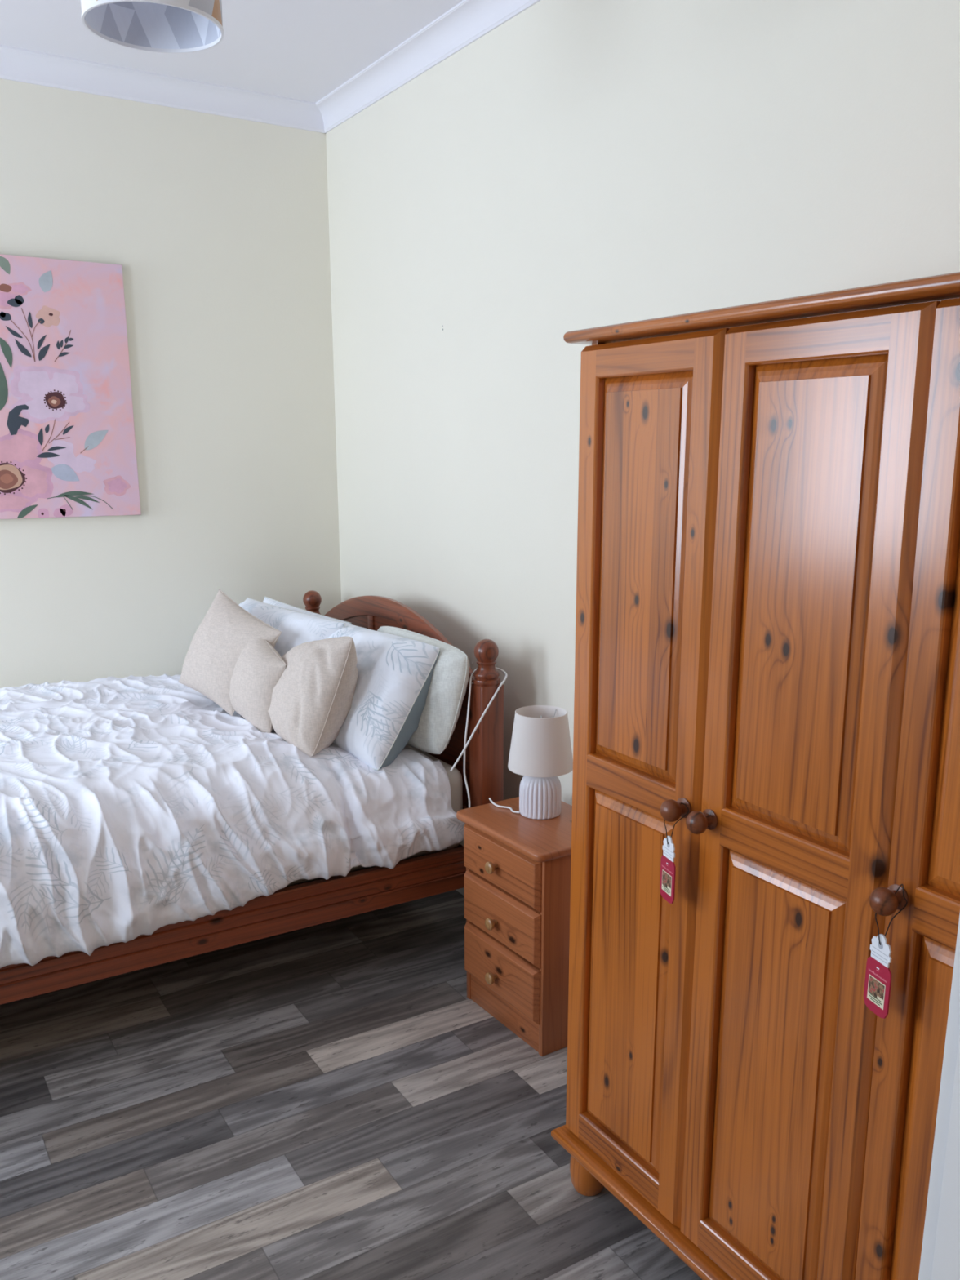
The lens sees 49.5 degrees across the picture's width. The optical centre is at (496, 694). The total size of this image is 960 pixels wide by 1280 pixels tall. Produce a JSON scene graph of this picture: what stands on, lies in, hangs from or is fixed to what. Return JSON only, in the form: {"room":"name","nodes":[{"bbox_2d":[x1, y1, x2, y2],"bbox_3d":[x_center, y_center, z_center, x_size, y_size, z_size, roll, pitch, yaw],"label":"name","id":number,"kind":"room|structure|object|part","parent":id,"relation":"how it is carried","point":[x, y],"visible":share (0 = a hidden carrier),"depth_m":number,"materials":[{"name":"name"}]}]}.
{"room":"bedroom","nodes":[
{"label":"bedroom","id":0,"kind":"room"},
{"bbox_2d":[0,78,341,688],"bbox_3d":[-2.188,-0.635,3.363,3.950,2.772,0.150,-8,16,-31],"label":"wall","id":1,"kind":"structure","parent":0,"point":[217,226],"depth_m":3.83,"materials":[{"name":"beige paint"}]},
{"bbox_2d":[0,253,141,519],"bbox_3d":[-1.562,-1.037,3.563,0.605,0.856,0.026,-8,16,-31],"label":"print","id":2,"kind":"object","parent":1,"relation":"attached to","point":[68,448],"visible":1,"depth_m":3.59,"materials":[{"name":"pink"}]},
{"bbox_2d":[0,44,324,133],"bbox_3d":[-2.128,-1.924,2.963,3.550,0.078,0.066,-8,16,-31],"label":"trim","id":3,"kind":"structure","parent":1,"relation":"attached to","point":[18,64],"depth_m":3.56,"materials":[{"name":"white paint"}]},
{"bbox_2d":[0,0,462,102],"bbox_3d":[-0.760,-1.516,0.827,3.950,0.120,5.600,-8,16,-31],"label":"ceiling","id":4,"kind":"structure","parent":0,"point":[302,50],"depth_m":3.22,"materials":[{"name":"white paint"}]},
{"bbox_2d":[80,0,223,53],"bbox_3d":[-0.639,-1.467,1.889,0.252,0.466,0.252,-8,16,-31],"label":"pendant lamp","id":5,"kind":"object","parent":4,"relation":"hanging from","point":[158,26],"visible":1,"depth_m":2.03,"materials":[{"name":"white"}]},
{"bbox_2d":[0,889,702,1279],"bbox_3d":[-0.739,1.249,1.441,3.550,0.001,5.300,-8,16,-31],"label":"floor","id":6,"kind":"structure","parent":0,"point":[329,1100],"depth_m":2.42,"materials":[{"name":"grey laminate"}]},
{"bbox_2d":[0,590,503,1004],"bbox_3d":[-1.217,0.295,3.200,2.051,1.042,1.407,-8,16,-31],"label":"bed","id":7,"kind":"object","parent":6,"relation":"on","point":[305,904],"visible":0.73,"depth_m":2.96,"materials":[{"name":"brown wood"}]},
{"bbox_3d":[-0.856,0.632,2.689,1.897,0.120,0.026,-8,16,-31],"label":"rail","id":8,"kind":"part","parent":7,"relation":"part of","materials":[{"name":"brown wood"}]},
{"bbox_2d":[286,745,462,886],"bbox_3d":[-1.222,0.341,3.219,1.878,0.266,1.276,-8,16,-31],"label":"mattress","id":9,"kind":"object","parent":7,"relation":"on","point":[455,776],"visible":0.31,"depth_m":3.15,"materials":[{"name":"white fabric"}]},
{"bbox_2d":[0,674,465,968],"bbox_3d":[-1.229,0.269,3.172,1.857,0.437,1.517,-8,16,-31],"label":"duvet","id":10,"kind":"object","parent":9,"relation":"on","point":[131,806],"visible":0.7,"depth_m":2.76,"materials":[{"name":"fabric"}]},
{"bbox_2d":[177,588,282,715],"bbox_3d":[-0.857,-0.136,3.336,0.426,0.364,0.190,12,18,42],"label":"cushion","id":11,"kind":"object","parent":10,"relation":"on","point":[216,646],"visible":0.82,"depth_m":3.28,"materials":[{"name":"beige fabric"}]},
{"bbox_2d":[229,638,286,733],"bbox_3d":[-0.748,-0.048,3.233,0.147,0.309,0.331,-9,16,-34],"label":"cushion","id":12,"kind":"object","parent":10,"relation":"on","point":[259,667],"visible":0.77,"depth_m":3.14,"materials":[{"name":"beige fabric"}]},
{"bbox_2d":[239,597,346,656],"bbox_3d":[-0.743,-0.139,3.493,0.256,0.301,0.620,-11,18,-40],"label":"pillow","id":13,"kind":"object","parent":10,"relation":"on","point":[297,628],"visible":0.27,"depth_m":3.32,"materials":[{"name":"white fabric"}]},
{"bbox_2d":[262,595,351,624],"bbox_3d":[-0.722,-0.157,3.790,0.649,0.331,0.200,13,18,42],"label":"pillow","id":14,"kind":"object","parent":10,"relation":"on","point":[267,600],"visible":0.12,"depth_m":3.79,"materials":[{"name":"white fabric"}]},
{"bbox_2d":[267,636,358,756],"bbox_3d":[-0.558,-0.021,3.115,0.245,0.336,0.383,-8,16,-31],"label":"cushion","id":15,"kind":"object","parent":10,"relation":"on","point":[312,699],"visible":0.93,"depth_m":2.98,"materials":[{"name":"beige fabric"}]},
{"bbox_2d":[328,622,439,770],"bbox_3d":[-0.438,-0.013,3.257,0.346,0.382,0.621,-12,18,-41],"label":"pillow","id":16,"kind":"object","parent":10,"relation":"on","point":[395,673],"visible":0.58,"depth_m":3.03,"materials":[{"name":"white fabric"}]},
{"bbox_2d":[377,626,470,754],"bbox_3d":[-0.283,-0.022,3.250,0.183,0.340,0.547,-12,18,-41],"label":"pillow","id":17,"kind":"object","parent":10,"relation":"on","point":[446,692],"visible":0.37,"depth_m":3.06,"materials":[{"name":"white fabric"}]},
{"bbox_3d":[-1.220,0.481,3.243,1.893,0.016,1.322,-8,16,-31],"label":"mattress","id":18,"kind":"part","parent":7,"relation":"part of","materials":[{"name":"white fabric"}]},
{"bbox_3d":[-0.385,-0.207,3.619,0.027,0.256,1.248,-8,16,-31],"label":"headboard","id":19,"kind":"part","parent":7,"relation":"part of","materials":[{"name":"brown wood"}]},
{"bbox_3d":[-0.384,0.033,3.677,0.012,0.614,1.248,-8,16,-31],"label":"panel","id":20,"kind":"part","parent":7,"relation":"part of","materials":[{"name":"brown wood"}]},
{"bbox_3d":[-0.385,0.043,3.679,0.026,0.633,1.248,-8,16,-31],"label":"board rail","id":21,"kind":"part","parent":7,"relation":"part of","materials":[{"name":"brown wood"}]},
{"bbox_2d":[450,666,507,808],"bbox_3d":[-0.071,0.231,3.119,0.209,0.609,0.106,-8,16,-31],"label":"power flex","id":22,"kind":"object","parent":7,"relation":"hanging from","point":[464,751],"visible":0.79,"depth_m":3.06,"materials":[{"name":"white plastic"}]},
{"bbox_3d":[-0.032,0.390,3.186,0.077,0.868,0.077,-8,16,-31],"label":"post","id":23,"kind":"part","parent":7,"relation":"part of","materials":[{"name":"brown wood"}]},
{"bbox_2d":[456,796,572,1056],"bbox_3d":[0.108,0.619,2.862,0.320,0.572,0.397,-9,16,-33],"label":"nightstand","id":24,"kind":"object","parent":6,"relation":"on","point":[517,873],"visible":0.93,"depth_m":2.73,"materials":[{"name":"brown wood"}]},
{"bbox_3d":[-0.014,0.767,2.817,0.030,0.033,0.033,-9,16,-33],"label":"knob","id":25,"kind":"part","parent":24,"relation":"part of","materials":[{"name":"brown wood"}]},
{"bbox_3d":[-0.014,0.612,2.780,0.030,0.033,0.033,-9,16,-33],"label":"knob","id":26,"kind":"part","parent":24,"relation":"part of","materials":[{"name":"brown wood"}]},
{"bbox_3d":[-0.014,0.456,2.743,0.030,0.033,0.033,-9,16,-33],"label":"knob","id":27,"kind":"part","parent":24,"relation":"part of","materials":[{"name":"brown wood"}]},
{"bbox_3d":[0.011,0.752,2.828,0.028,0.153,0.347,-9,16,-33],"label":"drawer","id":28,"kind":"part","parent":24,"relation":"part of","materials":[{"name":"brown wood"}]},
{"bbox_3d":[0.012,0.598,2.791,0.028,0.149,0.347,-9,16,-33],"label":"drawer","id":29,"kind":"part","parent":24,"relation":"part of","materials":[{"name":"brown wood"}]},
{"bbox_3d":[0.012,0.452,2.756,0.028,0.137,0.347,-9,16,-33],"label":"drawer","id":30,"kind":"part","parent":24,"relation":"part of","materials":[{"name":"brown wood"}]},
{"bbox_2d":[488,705,573,819],"bbox_3d":[0.098,0.179,2.859,0.178,0.287,0.256,-8,16,-31],"label":"table lamp","id":31,"kind":"object","parent":24,"relation":"on","point":[540,752],"visible":1,"depth_m":2.77,"materials":[{"name":"white ceramic"}]},
{"bbox_3d":[0.119,0.123,2.812,0.178,0.156,0.178,-8,16,-31],"label":"lamp shade","id":32,"kind":"part","parent":31,"relation":"part of","materials":[{"name":"white fabric"}]},
{"bbox_2d":[551,271,959,1279],"bbox_3d":[0.649,0.283,1.733,0.606,1.749,1.119,-8,16,-31],"label":"wardrobe","id":33,"kind":"object","parent":6,"relation":"on","point":[767,614],"visible":0.99,"depth_m":1.60,"materials":[{"name":"brown wood"}]},
{"bbox_3d":[0.245,0.546,1.979,0.017,0.729,0.263,-8,16,-31],"label":"panel","id":34,"kind":"part","parent":33,"relation":"part of","materials":[{"name":"brown wood"}]},
{"bbox_3d":[0.247,-0.196,1.803,0.017,0.703,0.262,-8,16,-31],"label":"panel","id":35,"kind":"part","parent":33,"relation":"part of","materials":[{"name":"brown wood"}]},
{"bbox_3d":[0.251,0.186,1.891,0.024,1.583,0.352,-8,16,-31],"label":"door","id":36,"kind":"part","parent":33,"relation":"part of","materials":[{"name":"brown wood"}]},
{"bbox_2d":[659,802,688,903],"bbox_3d":[0.298,0.267,1.754,0.038,0.168,0.048,-8,16,-31],"label":"tag","id":37,"kind":"object","parent":33,"relation":"hanging from","point":[668,868],"visible":0.94,"depth_m":1.75,"materials":[{"name":"red"}]},
{"bbox_2d":[662,841,672,896],"bbox_3d":[0.287,0.292,1.754,0.001,0.092,0.038,-4,14,-18],"label":"print","id":38,"kind":"object","parent":37,"relation":"attached to","point":[667,857],"depth_m":1.75,"materials":[{"name":"red paper"}]},
{"bbox_3d":[0.288,0.256,1.745,0.002,0.040,0.041,-4,14,-18],"label":"card lid","id":39,"kind":"part","parent":37,"relation":"part of","materials":[{"name":"white paper"}]},
{"bbox_3d":[0.300,0.217,1.744,0.035,0.068,0.027,-8,16,-31],"label":"cord","id":40,"kind":"part","parent":37,"relation":"part of","materials":[{"name":"black fabric"}]},
{"bbox_3d":[0.297,0.195,1.748,0.047,0.038,0.038,-8,16,-31],"label":"knob","id":41,"kind":"part","parent":33,"relation":"part of","materials":[{"name":"brown wood"}]},
{"bbox_3d":[0.330,0.208,1.697,0.047,0.038,0.038,-8,16,-31],"label":"knob","id":42,"kind":"part","parent":33,"relation":"part of","materials":[{"name":"brown wood"}]},
{"bbox_3d":[0.662,-0.559,1.540,0.580,0.021,1.119,-8,16,-31],"label":"cornice","id":43,"kind":"part","parent":33,"relation":"part of","materials":[{"name":"brown wood"}]},
{"bbox_3d":[0.441,0.618,1.678,0.017,0.729,0.276,-8,16,-31],"label":"panel","id":44,"kind":"part","parent":33,"relation":"part of","materials":[{"name":"brown wood"}]},
{"bbox_3d":[0.440,-0.125,1.505,0.017,0.703,0.269,-8,16,-31],"label":"panel","id":45,"kind":"part","parent":33,"relation":"part of","materials":[{"name":"brown wood"}]},
{"bbox_3d":[0.446,0.259,1.589,0.024,1.583,0.369,-8,16,-31],"label":"door","id":46,"kind":"part","parent":33,"relation":"part of","materials":[{"name":"brown wood"}]},
{"bbox_2d":[863,884,907,1018],"bbox_3d":[0.525,0.344,1.404,0.040,0.181,0.048,-8,16,-31],"label":"tag","id":47,"kind":"object","parent":33,"relation":"hanging from","point":[877,983],"visible":0.94,"depth_m":1.40,"materials":[{"name":"red paper"}]},
{"bbox_2d":[866,941,888,1009],"bbox_3d":[0.513,0.376,1.404,0.001,0.092,0.038,-4,14,-18],"label":"print","id":48,"kind":"object","parent":47,"relation":"attached to","point":[877,963],"depth_m":1.40,"materials":[{"name":"red paper"}]},
{"bbox_3d":[0.514,0.340,1.396,0.002,0.040,0.041,-4,14,-18],"label":"card lid","id":49,"kind":"part","parent":47,"relation":"part of","materials":[{"name":"white paper"}]},
{"bbox_3d":[0.527,0.295,1.393,0.036,0.081,0.027,-8,16,-31],"label":"cord","id":50,"kind":"part","parent":47,"relation":"part of","materials":[{"name":"black fabric"}]},
{"bbox_3d":[0.523,0.277,1.398,0.047,0.038,0.038,-8,16,-31],"label":"knob","id":51,"kind":"part","parent":33,"relation":"part of","materials":[{"name":"brown wood"}]},
{"bbox_3d":[0.633,0.327,1.300,0.024,1.583,0.356,-8,16,-31],"label":"door","id":52,"kind":"part","parent":33,"relation":"part of","materials":[{"name":"brown wood"}]},
{"bbox_3d":[0.631,0.688,1.384,0.017,0.729,0.261,-8,16,-31],"label":"panel","id":53,"kind":"part","parent":33,"relation":"part of","materials":[{"name":"brown wood"}]},
{"bbox_3d":[0.630,-0.055,1.211,0.017,0.703,0.268,-8,16,-31],"label":"panel","id":54,"kind":"part","parent":33,"relation":"part of","materials":[{"name":"brown wood"}]},
{"bbox_2d":[325,0,959,845],"bbox_3d":[0.828,-0.324,2.079,0.152,2.772,5.300,-8,16,-31],"label":"wall","id":55,"kind":"structure","parent":0,"point":[575,165],"depth_m":2.85,"materials":[{"name":"beige paint"}]},
{"bbox_2d":[315,0,540,133],"bbox_3d":[0.282,-1.791,2.420,0.066,0.078,3.580,-8,16,-31],"label":"trim","id":56,"kind":"structure","parent":55,"relation":"attached to","point":[468,21],"depth_m":3.24,"materials":[{"name":"white paint"}]},
{"bbox_2d":[456,887,464,895],"bbox_3d":[0.299,0.817,3.054,0.015,0.100,3.580,-8,16,-31],"label":"baseboard","id":57,"kind":"structure","parent":55,"relation":"attached to","point":[461,891],"depth_m":3.70,"materials":[{"name":"white paint"}]},
{"bbox_3d":[-0.208,0.096,0.304,3.550,2.772,0.118,-8,16,-31],"label":"doorway","id":58,"kind":"structure","parent":0,"visible":0},
{"bbox_2d":[918,914,959,1279],"bbox_3d":[-0.080,0.385,0.465,1.213,2.135,0.141,-8,16,-31],"label":"door frame","id":59,"kind":"structure","parent":58,"relation":"attached to","point":[940,1247],"depth_m":0.80,"materials":[{"name":"white paint"}]}
]}

